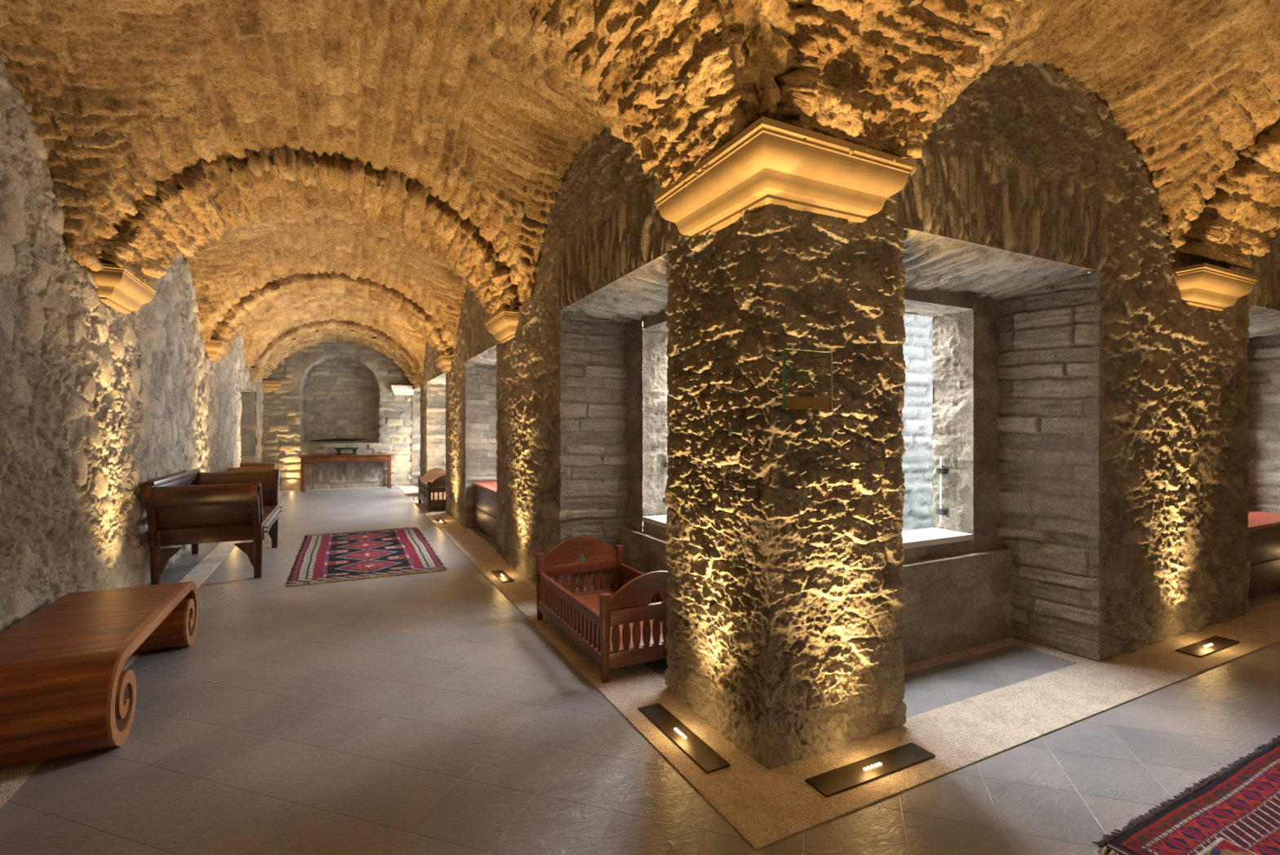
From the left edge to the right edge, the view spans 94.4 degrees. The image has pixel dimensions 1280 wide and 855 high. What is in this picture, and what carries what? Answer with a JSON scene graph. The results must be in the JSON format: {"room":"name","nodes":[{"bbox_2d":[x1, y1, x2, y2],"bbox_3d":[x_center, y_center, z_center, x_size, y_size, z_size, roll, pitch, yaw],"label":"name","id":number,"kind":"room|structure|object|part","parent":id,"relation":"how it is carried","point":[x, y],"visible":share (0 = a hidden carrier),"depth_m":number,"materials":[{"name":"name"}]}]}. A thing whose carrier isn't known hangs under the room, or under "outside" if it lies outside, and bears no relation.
{"room":"vaulted stone hall","nodes":[
{"label":"vaulted stone hall","id":0,"kind":"room"},
{"bbox_2d":[0,53,263,633],"bbox_3d":[-5.245,-0.425,6.050,0.656,4.050,18.330,0,0,-27],"label":"wall","id":1,"kind":"structure","parent":0,"point":[99,402],"depth_m":4.21,"materials":[{"name":"grey stone"}]},
{"bbox_2d":[87,262,156,313],"bbox_3d":[-4.212,-1.112,4.841,0.226,0.260,0.880,0,0,-27],"label":"capital","id":2,"kind":"object","parent":1,"relation":"attached to","point":[118,289],"visible":0.84,"depth_m":4.65,"materials":[{"name":"stone"}]},
{"bbox_2d":[204,338,233,362],"bbox_3d":[-6.106,-1.112,8.590,0.226,0.260,0.880,0,0,-27],"label":"capital","id":3,"kind":"object","parent":1,"relation":"attached to","point":[217,350],"visible":0.88,"depth_m":8.29,"materials":[{"name":"stone"}]},
{"bbox_2d":[248,367,265,382],"bbox_3d":[-8.036,-1.112,12.410,0.226,0.260,0.880,0,0,-27],"label":"capital","id":4,"kind":"object","parent":1,"relation":"attached to","point":[255,374],"visible":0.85,"depth_m":12.10,"materials":[{"name":"stone"}]},
{"bbox_2d":[261,341,416,490],"bbox_3d":[-7.580,-0.475,15.021,3.533,3.950,0.466,0,0,-27],"label":"wall","id":5,"kind":"structure","parent":0,"point":[328,389],"depth_m":15.04,"materials":[{"name":"grey stone"}]},
{"bbox_2d":[261,380,282,390],"bbox_3d":[-8.781,-1.030,14.112,0.430,0.220,0.250,0,0,-27],"label":"capital","id":6,"kind":"object","parent":5,"relation":"attached to","point":[266,384],"visible":0.78,"depth_m":14.04,"materials":[{"name":"stone"}]},
{"bbox_2d":[390,384,413,395],"bbox_3d":[-6.190,-1.000,15.420,0.550,0.240,0.250,0,0,-27],"label":"capital","id":7,"kind":"object","parent":5,"relation":"attached to","point":[397,389],"visible":0.84,"depth_m":15.35,"materials":[{"name":"white stone"}]},
{"bbox_2d":[311,435,366,441],"bbox_3d":[-7.579,0.254,14.937,1.320,0.138,0.212,0,0,-27],"label":"vessel","id":8,"kind":"object","parent":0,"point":[337,439],"visible":1,"depth_m":14.86,"materials":[{"name":"black wood"}]},
{"bbox_2d":[411,127,768,768],"bbox_3d":[-2.377,-0.425,9.384,0.966,4.050,14.804,0,0,-27],"label":"wall","id":9,"kind":"structure","parent":0,"point":[639,342],"depth_m":4.36,"materials":[{"name":"stone"}]},
{"bbox_2d":[95,146,521,316],"bbox_3d":[-2.762,-1.803,5.551,3.541,1.228,1.330,0,0,-32],"label":"arch","id":10,"kind":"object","parent":9,"relation":"attached to","point":[206,197],"depth_m":5.19,"materials":[{"name":"beige stone"}]},
{"bbox_2d":[210,271,453,355],"bbox_3d":[-4.672,-1.806,9.329,3.542,1.223,1.208,0,0,-32],"label":"arch","id":11,"kind":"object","parent":9,"relation":"attached to","point":[276,294],"depth_m":9.01,"materials":[{"name":"beige stone"}]},
{"bbox_2d":[253,319,420,375],"bbox_3d":[-6.581,-1.808,13.108,3.537,1.220,1.181,0,0,-32],"label":"arch","id":12,"kind":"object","parent":9,"relation":"attached to","point":[285,338],"depth_m":12.75,"materials":[{"name":"beige stone"}]},
{"bbox_2d":[409,374,421,387],"bbox_3d":[-5.300,-1.112,14.061,0.226,0.260,0.880,0,0,-27],"label":"capital","id":13,"kind":"object","parent":9,"relation":"attached to","point":[415,380],"visible":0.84,"depth_m":13.77,"materials":[{"name":"stone"}]},
{"bbox_2d":[434,353,453,373],"bbox_3d":[-3.397,-1.112,10.294,0.226,0.260,0.880,0,0,-27],"label":"capital","id":14,"kind":"object","parent":9,"relation":"attached to","point":[443,362],"visible":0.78,"depth_m":10.03,"materials":[{"name":"stone"}]},
{"bbox_2d":[484,308,519,343],"bbox_3d":[-1.512,-1.112,6.563,0.226,0.260,0.880,0,0,-27],"label":"capital","id":15,"kind":"object","parent":9,"relation":"attached to","point":[504,327],"visible":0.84,"depth_m":6.36,"materials":[{"name":"stone"}]},
{"bbox_2d":[642,456,667,528],"bbox_3d":[0.442,0.490,4.486,0.310,0.580,1.276,0,0,-27],"label":"window","id":16,"kind":"structure","parent":9,"relation":"in","point":[658,520],"depth_m":4.89,"materials":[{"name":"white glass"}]},
{"bbox_3d":[0.441,0.759,4.489,0.310,0.042,1.265,0,0,-27],"label":"sill","id":17,"kind":"part","parent":16,"relation":"part of","materials":[{"name":"white stone"}]},
{"bbox_2d":[653,116,914,239],"bbox_3d":[0.675,-1.112,2.963,0.884,0.260,0.912,0,0,-27],"label":"capital","id":18,"kind":"object","parent":9,"relation":"attached to","point":[770,161],"visible":0.95,"depth_m":2.63,"materials":[{"name":"stone"}]},
{"bbox_2d":[757,0,1026,161],"bbox_3d":[1.621,-1.805,1.290,1.147,1.226,3.459,0,0,-27],"label":"stone arch","id":19,"kind":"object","parent":9,"relation":"attached to","point":[897,56],"depth_m":2.47,"materials":[{"name":"beige stone"}]},
{"bbox_2d":[0,485,1279,854],"bbox_3d":[-0.147,1.560,8.664,12.350,0.120,18.700,0,0,-27],"label":"floor","id":20,"kind":"structure","parent":0,"point":[415,713],"depth_m":2.76,"materials":[{"name":"stone"}]},
{"bbox_2d":[0,581,198,768],"bbox_3d":[-3.083,1.280,3.338,0.646,0.441,1.841,0,0,-27],"label":"coffee table","id":21,"kind":"object","parent":20,"relation":"on","point":[64,690],"visible":1,"depth_m":2.79,"materials":[{"name":"brown wood"}]},
{"bbox_2d":[142,468,282,584],"bbox_3d":[-4.580,0.995,6.549,0.950,1.010,2.170,0,0,-27],"label":"bench","id":22,"kind":"object","parent":20,"relation":"on","point":[195,507],"visible":0.99,"depth_m":5.77,"materials":[{"name":"brown wood"}]},
{"bbox_3d":[-4.538,0.744,5.502,0.060,0.446,0.265,0,0,-27],"label":"arm post","id":23,"kind":"part","parent":22,"relation":"part of","materials":[{"name":"brown wood"}]},
{"bbox_3d":[-4.505,1.228,5.634,0.242,0.543,0.085,0,0,-27],"label":"leg","id":24,"kind":"part","parent":22,"relation":"part of","materials":[{"name":"brown wood"}]},
{"bbox_3d":[-4.972,0.729,6.350,0.070,0.477,1.980,0,0,-27],"label":"backrest","id":25,"kind":"part","parent":22,"relation":"part of","materials":[{"name":"brown wood"}]},
{"bbox_3d":[-5.272,1.228,7.151,0.242,0.543,0.085,0,0,-27],"label":"leg","id":26,"kind":"part","parent":22,"relation":"part of","materials":[{"name":"brown wood"}]},
{"bbox_3d":[-4.151,0.636,5.651,0.845,0.200,0.148,0,0,-27],"label":"arm","id":27,"kind":"part","parent":22,"relation":"part of","materials":[{"name":"brown wood"}]},
{"bbox_3d":[-4.595,1.034,6.541,0.895,0.154,1.900,0,0,-27],"label":"seat rail","id":28,"kind":"part","parent":22,"relation":"part of","materials":[{"name":"brown wood"}]},
{"bbox_3d":[-5.048,0.636,7.426,0.845,0.200,0.148,0,0,-27],"label":"arm","id":29,"kind":"part","parent":22,"relation":"part of","materials":[{"name":"brown wood"}]},
{"bbox_3d":[-3.918,1.228,5.930,0.242,0.543,0.085,0,0,-27],"label":"leg","id":30,"kind":"part","parent":22,"relation":"part of","materials":[{"name":"brown wood"}]},
{"bbox_3d":[-3.809,0.744,5.871,0.055,0.446,0.265,0,0,-27],"label":"arm post","id":31,"kind":"part","parent":22,"relation":"part of","materials":[{"name":"brown wood"}]},
{"bbox_3d":[-3.780,0.742,5.892,0.032,0.429,0.241,0,0,-27],"label":"scroll trim","id":32,"kind":"part","parent":22,"relation":"part of","materials":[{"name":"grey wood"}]},
{"bbox_3d":[-4.685,1.228,7.448,0.242,0.543,0.085,0,0,-27],"label":"leg","id":33,"kind":"part","parent":22,"relation":"part of","materials":[{"name":"brown wood"}]},
{"bbox_3d":[-4.668,0.744,7.571,0.055,0.446,0.265,0,0,-27],"label":"arm post","id":34,"kind":"part","parent":22,"relation":"part of","materials":[{"name":"brown wood"}]},
{"bbox_3d":[-4.633,0.742,7.582,0.032,0.429,0.241,0,0,-27],"label":"scroll trim","id":35,"kind":"part","parent":22,"relation":"part of","materials":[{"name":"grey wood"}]},
{"bbox_2d":[227,462,275,471],"bbox_3d":[-6.301,1.042,9.645,0.510,0.917,1.268,0,0,-27],"label":"wooden settle","id":36,"kind":"object","parent":20,"relation":"on","point":[258,466],"visible":0.25,"depth_m":10.06,"materials":[{"name":"brown wood"}]},
{"bbox_3d":[-6.030,0.627,9.110,0.510,0.068,0.068,0,0,-27],"label":"arm rail","id":37,"kind":"part","parent":36,"relation":"part of","materials":[{"name":"brown wood"}]},
{"bbox_3d":[-6.571,0.617,10.181,0.510,0.068,0.068,0,0,-27],"label":"arm rail","id":38,"kind":"part","parent":36,"relation":"part of","materials":[{"name":"brown wood"}]},
{"bbox_3d":[-6.571,1.058,10.181,0.490,0.885,0.048,0,0,-27],"label":"panel","id":39,"kind":"part","parent":36,"relation":"part of","materials":[{"name":"brown wood"}]},
{"bbox_2d":[297,453,393,491],"bbox_3d":[-7.269,1.075,14.713,2.100,0.850,0.360,0,0,-27],"label":"console table","id":40,"kind":"object","parent":20,"relation":"on","point":[308,459],"visible":1,"depth_m":14.53,"materials":[{"name":"brown wood"}]},
{"bbox_3d":[-8.036,1.160,14.184,0.165,0.680,0.075,0,0,-27],"label":"leg","id":41,"kind":"part","parent":40,"relation":"part of","materials":[{"name":"brown wood"}]},
{"bbox_3d":[-8.149,1.160,14.408,0.165,0.680,0.075,0,0,-27],"label":"leg","id":42,"kind":"part","parent":40,"relation":"part of","materials":[{"name":"brown wood"}]},
{"bbox_3d":[-7.840,0.750,14.267,0.420,0.110,0.022,0,0,-27],"label":"drawer","id":43,"kind":"part","parent":40,"relation":"part of","materials":[{"name":"brown wood"}]},
{"bbox_3d":[-7.427,0.750,14.475,0.420,0.110,0.022,0,0,-27],"label":"drawer","id":44,"kind":"part","parent":40,"relation":"part of","materials":[{"name":"brown wood"}]},
{"bbox_2d":[334,447,359,454],"bbox_3d":[-7.278,0.561,14.697,0.540,0.178,0.220,0,0,-27],"label":"inlaid casket","id":45,"kind":"object","parent":40,"relation":"on","point":[340,451],"visible":1,"depth_m":14.61,"materials":[{"name":"brown wood"}]},
{"bbox_3d":[-7.236,0.565,14.614,0.260,0.100,0.018,0,0,-27],"label":"inlay panel","id":46,"kind":"part","parent":45,"relation":"part of","materials":[{"name":"brown wood"}]},
{"bbox_3d":[-7.278,0.486,14.697,0.540,0.028,0.220,0,0,-27],"label":"lid","id":47,"kind":"part","parent":45,"relation":"part of","materials":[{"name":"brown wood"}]},
{"bbox_3d":[-7.015,0.750,14.683,0.420,0.110,0.022,0,0,-27],"label":"drawer","id":48,"kind":"part","parent":40,"relation":"part of","materials":[{"name":"brown wood"}]},
{"bbox_3d":[-6.603,0.750,14.892,0.420,0.110,0.022,0,0,-27],"label":"drawer","id":49,"kind":"part","parent":40,"relation":"part of","materials":[{"name":"brown wood"}]},
{"bbox_3d":[-6.502,1.160,15.239,0.165,0.680,0.075,0,0,-27],"label":"leg","id":50,"kind":"part","parent":40,"relation":"part of","materials":[{"name":"brown wood"}]},
{"bbox_3d":[-6.389,1.160,15.016,0.165,0.680,0.075,0,0,-27],"label":"leg","id":51,"kind":"part","parent":40,"relation":"part of","materials":[{"name":"brown wood"}]},
{"bbox_2d":[284,526,446,586],"bbox_3d":[-3.375,1.494,7.308,1.502,0.014,3.106,0,0,-26],"label":"patterned rug","id":52,"kind":"object","parent":20,"relation":"on","point":[334,557],"visible":1,"depth_m":6.91,"materials":[{"name":"fabric"}]},
{"bbox_2d":[472,480,497,541],"bbox_3d":[-1.887,1.150,8.149,0.460,0.700,1.880,0,0,-27],"label":"chest","id":53,"kind":"object","parent":20,"relation":"on","point":[485,508],"visible":0.24,"depth_m":8.18,"materials":[{"name":"black wood"}]},
{"bbox_3d":[-1.887,0.815,8.149,0.460,0.030,1.880,0,0,-27],"label":"frame","id":54,"kind":"part","parent":53,"relation":"part of","materials":[{"name":"red wood"}]},
{"bbox_2d":[0,484,1279,849],"bbox_3d":[0.261,1.502,8.787,11.210,0.018,17.850,0,0,-27],"label":"floor border","id":55,"kind":"object","parent":20,"relation":"on","point":[766,806],"visible":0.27,"depth_m":3.12,"materials":[{"name":"stone"}]},
{"bbox_2d":[417,467,445,511],"bbox_3d":[-3.826,1.144,11.422,0.692,0.700,1.450,0,0,-27],"label":"cot","id":56,"kind":"object","parent":55,"relation":"on","point":[431,496],"visible":0.56,"depth_m":10.88,"materials":[{"name":"brown wood"}]},
{"bbox_3d":[-4.423,1.224,11.905,0.062,0.540,0.050,0,0,-27],"label":"post","id":57,"kind":"part","parent":56,"relation":"part of","materials":[{"name":"brown wood"}]},
{"bbox_3d":[-4.107,1.056,11.280,0.036,0.065,1.360,0,0,-27],"label":"rail","id":58,"kind":"part","parent":56,"relation":"part of","materials":[{"name":"brown wood"}]},
{"bbox_3d":[-4.107,1.344,11.280,0.036,0.140,1.360,0,0,-27],"label":"rail","id":59,"kind":"part","parent":56,"relation":"part of","materials":[{"name":"brown wood"}]},
{"bbox_3d":[-3.791,1.224,10.655,0.062,0.540,0.050,0,0,-27],"label":"post","id":60,"kind":"part","parent":56,"relation":"part of","materials":[{"name":"brown wood"}]},
{"bbox_3d":[-3.510,1.238,10.797,0.590,0.361,0.036,0,0,-27],"label":"cross rail","id":61,"kind":"part","parent":56,"relation":"part of","materials":[{"name":"brown wood"}]},
{"bbox_2d":[435,518,447,523],"bbox_3d":[-3.214,1.488,9.557,0.115,0.017,0.500,0,0,-27],"label":"floor light","id":62,"kind":"object","parent":55,"relation":"on","point":[438,520],"visible":1,"depth_m":9.48,"materials":[{"name":"brown metal"}]},
{"bbox_2d":[491,569,514,582],"bbox_3d":[-1.393,1.488,5.996,0.115,0.017,0.500,0,0,-27],"label":"floor light","id":63,"kind":"object","parent":55,"relation":"on","point":[501,575],"visible":1,"depth_m":5.97,"materials":[{"name":"brown metal"}]},
{"bbox_2d":[535,535,668,683],"bbox_3d":[-0.187,1.181,4.219,0.752,0.625,1.330,0,0,-27],"label":"cot","id":64,"kind":"object","parent":55,"relation":"on","point":[621,625],"visible":0.8,"depth_m":3.82,"materials":[{"name":"brown wood"}]},
{"bbox_3d":[-0.784,1.234,4.634,0.062,0.520,0.050,0,0,-27],"label":"post","id":65,"kind":"part","parent":64,"relation":"part of","materials":[{"name":"brown wood"}]},
{"bbox_3d":[-0.495,1.151,4.063,0.036,0.065,1.240,0,0,-27],"label":"rail","id":66,"kind":"part","parent":64,"relation":"part of","materials":[{"name":"brown wood"}]},
{"bbox_3d":[-0.495,1.377,4.063,0.036,0.075,1.240,0,0,-27],"label":"rail","id":67,"kind":"part","parent":64,"relation":"part of","materials":[{"name":"brown wood"}]},
{"bbox_3d":[-0.476,1.246,4.790,0.650,0.346,0.036,0,0,-27],"label":"cross rail","id":68,"kind":"part","parent":64,"relation":"part of","materials":[{"name":"brown wood"}]},
{"bbox_3d":[-0.207,1.234,3.492,0.062,0.520,0.050,0,0,-27],"label":"post","id":69,"kind":"part","parent":64,"relation":"part of","materials":[{"name":"brown wood"}]},
{"bbox_3d":[-0.168,1.234,4.946,0.062,0.520,0.050,0,0,-27],"label":"post","id":70,"kind":"part","parent":64,"relation":"part of","materials":[{"name":"brown wood"}]},
{"bbox_3d":[0.121,1.151,4.374,0.036,0.065,1.240,0,0,-27],"label":"rail","id":71,"kind":"part","parent":64,"relation":"part of","materials":[{"name":"brown wood"}]},
{"bbox_3d":[0.101,1.246,3.647,0.650,0.346,0.036,0,0,-27],"label":"cross rail","id":72,"kind":"part","parent":64,"relation":"part of","materials":[{"name":"brown wood"}]},
{"bbox_2d":[638,702,730,773],"bbox_3d":[0.197,1.488,2.889,0.125,0.017,0.660,0,0,-27],"label":"floor light","id":73,"kind":"object","parent":55,"relation":"on","point":[706,757],"visible":1,"depth_m":2.83,"materials":[{"name":"brown metal"}]},
{"bbox_2d":[805,742,935,796],"bbox_3d":[1.023,1.488,2.604,0.660,0.017,0.125,0,0,-27],"label":"floor light","id":74,"kind":"object","parent":55,"relation":"on","point":[829,783],"visible":1,"depth_m":2.59,"materials":[{"name":"brown metal"}]},
{"bbox_2d":[1175,635,1239,657],"bbox_3d":[3.897,1.488,4.061,0.600,0.017,0.130,0,0,-27],"label":"floor light","id":75,"kind":"object","parent":55,"relation":"on","point":[1203,647],"visible":1,"depth_m":4.04,"materials":[{"name":"brown metal"}]},
{"bbox_2d":[1092,735,1279,854],"bbox_3d":[3.028,1.493,2.112,2.566,0.014,1.320,0,0,-27],"label":"rug","id":76,"kind":"object","parent":20,"relation":"on","point":[1235,810],"visible":1,"depth_m":2.26,"materials":[{"name":"fabric"}]},
{"bbox_2d":[1247,510,1279,598],"bbox_3d":[5.599,1.170,5.506,1.800,0.660,0.460,0,0,-27],"label":"chest","id":77,"kind":"object","parent":20,"relation":"on","point":[1264,548],"visible":0.34,"depth_m":5.23,"materials":[{"name":"black wood"}]},
{"bbox_3d":[5.599,0.855,5.506,1.800,0.030,0.460,0,0,-27],"label":"frame","id":78,"kind":"part","parent":77,"relation":"part of","materials":[{"name":"red wood"}]},
{"bbox_2d":[0,0,1279,383],"bbox_3d":[0.169,-1.820,8.715,11.640,1.375,18.094,0,0,-27],"label":"ceiling","id":79,"kind":"structure","parent":0,"point":[471,100],"depth_m":3.82,"materials":[{"name":"beige stone"}]},
{"bbox_2d":[768,58,1279,769],"bbox_3d":[3.988,-0.425,4.812,8.141,4.050,0.966,0,0,-27],"label":"wall","id":80,"kind":"structure","parent":0,"point":[1107,442],"depth_m":3.85,"materials":[{"name":"stone"}]},
{"bbox_2d":[515,0,759,193],"bbox_3d":[-0.973,-1.800,2.012,3.525,1.236,1.169,0,0,-32],"label":"arch","id":81,"kind":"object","parent":80,"relation":"attached to","point":[674,71],"depth_m":2.66,"materials":[{"name":"beige stone"}]},
{"bbox_2d":[776,347,832,409],"bbox_3d":[0.715,-0.213,2.620,0.274,0.257,0.096,0,0,-27],"label":"sign","id":82,"kind":"object","parent":80,"relation":"attached to","point":[788,402],"visible":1,"depth_m":2.58,"materials":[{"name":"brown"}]},
{"bbox_2d":[902,455,973,548],"bbox_3d":[1.720,0.490,4.011,1.238,0.580,0.310,0,0,-27],"label":"window","id":83,"kind":"structure","parent":80,"relation":"in","point":[933,535],"depth_m":4.12,"materials":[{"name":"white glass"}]},
{"bbox_3d":[1.722,0.759,4.013,1.227,0.042,0.310,0,0,-27],"label":"sill","id":84,"kind":"part","parent":83,"relation":"part of","materials":[{"name":"white stone"}]},
{"bbox_2d":[1167,262,1258,311],"bbox_3d":[4.223,-1.020,4.370,0.872,0.240,0.226,0,0,-27],"label":"capital","id":85,"kind":"object","parent":80,"relation":"attached to","point":[1198,285],"visible":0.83,"depth_m":4.26,"materials":[{"name":"stone"}]},
{"bbox_2d":[1177,121,1279,268],"bbox_3d":[4.928,-1.800,2.960,1.188,1.234,3.453,0,0,-27],"label":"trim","id":86,"kind":"structure","parent":80,"relation":"attached to","point":[1237,220],"depth_m":4.09,"materials":[{"name":"beige stone"}]},
{"label":"outside","id":87,"kind":"structure","parent":0,"visible":0},
{"bbox_2d":[901,313,933,531],"bbox_3d":[4.250,-1.500,12.229,9.419,7.000,24.002,0,0,-27],"label":"wall","id":88,"kind":"structure","parent":87,"point":[917,411],"depth_m":8.91,"materials":[{"name":"stone"}]}
]}

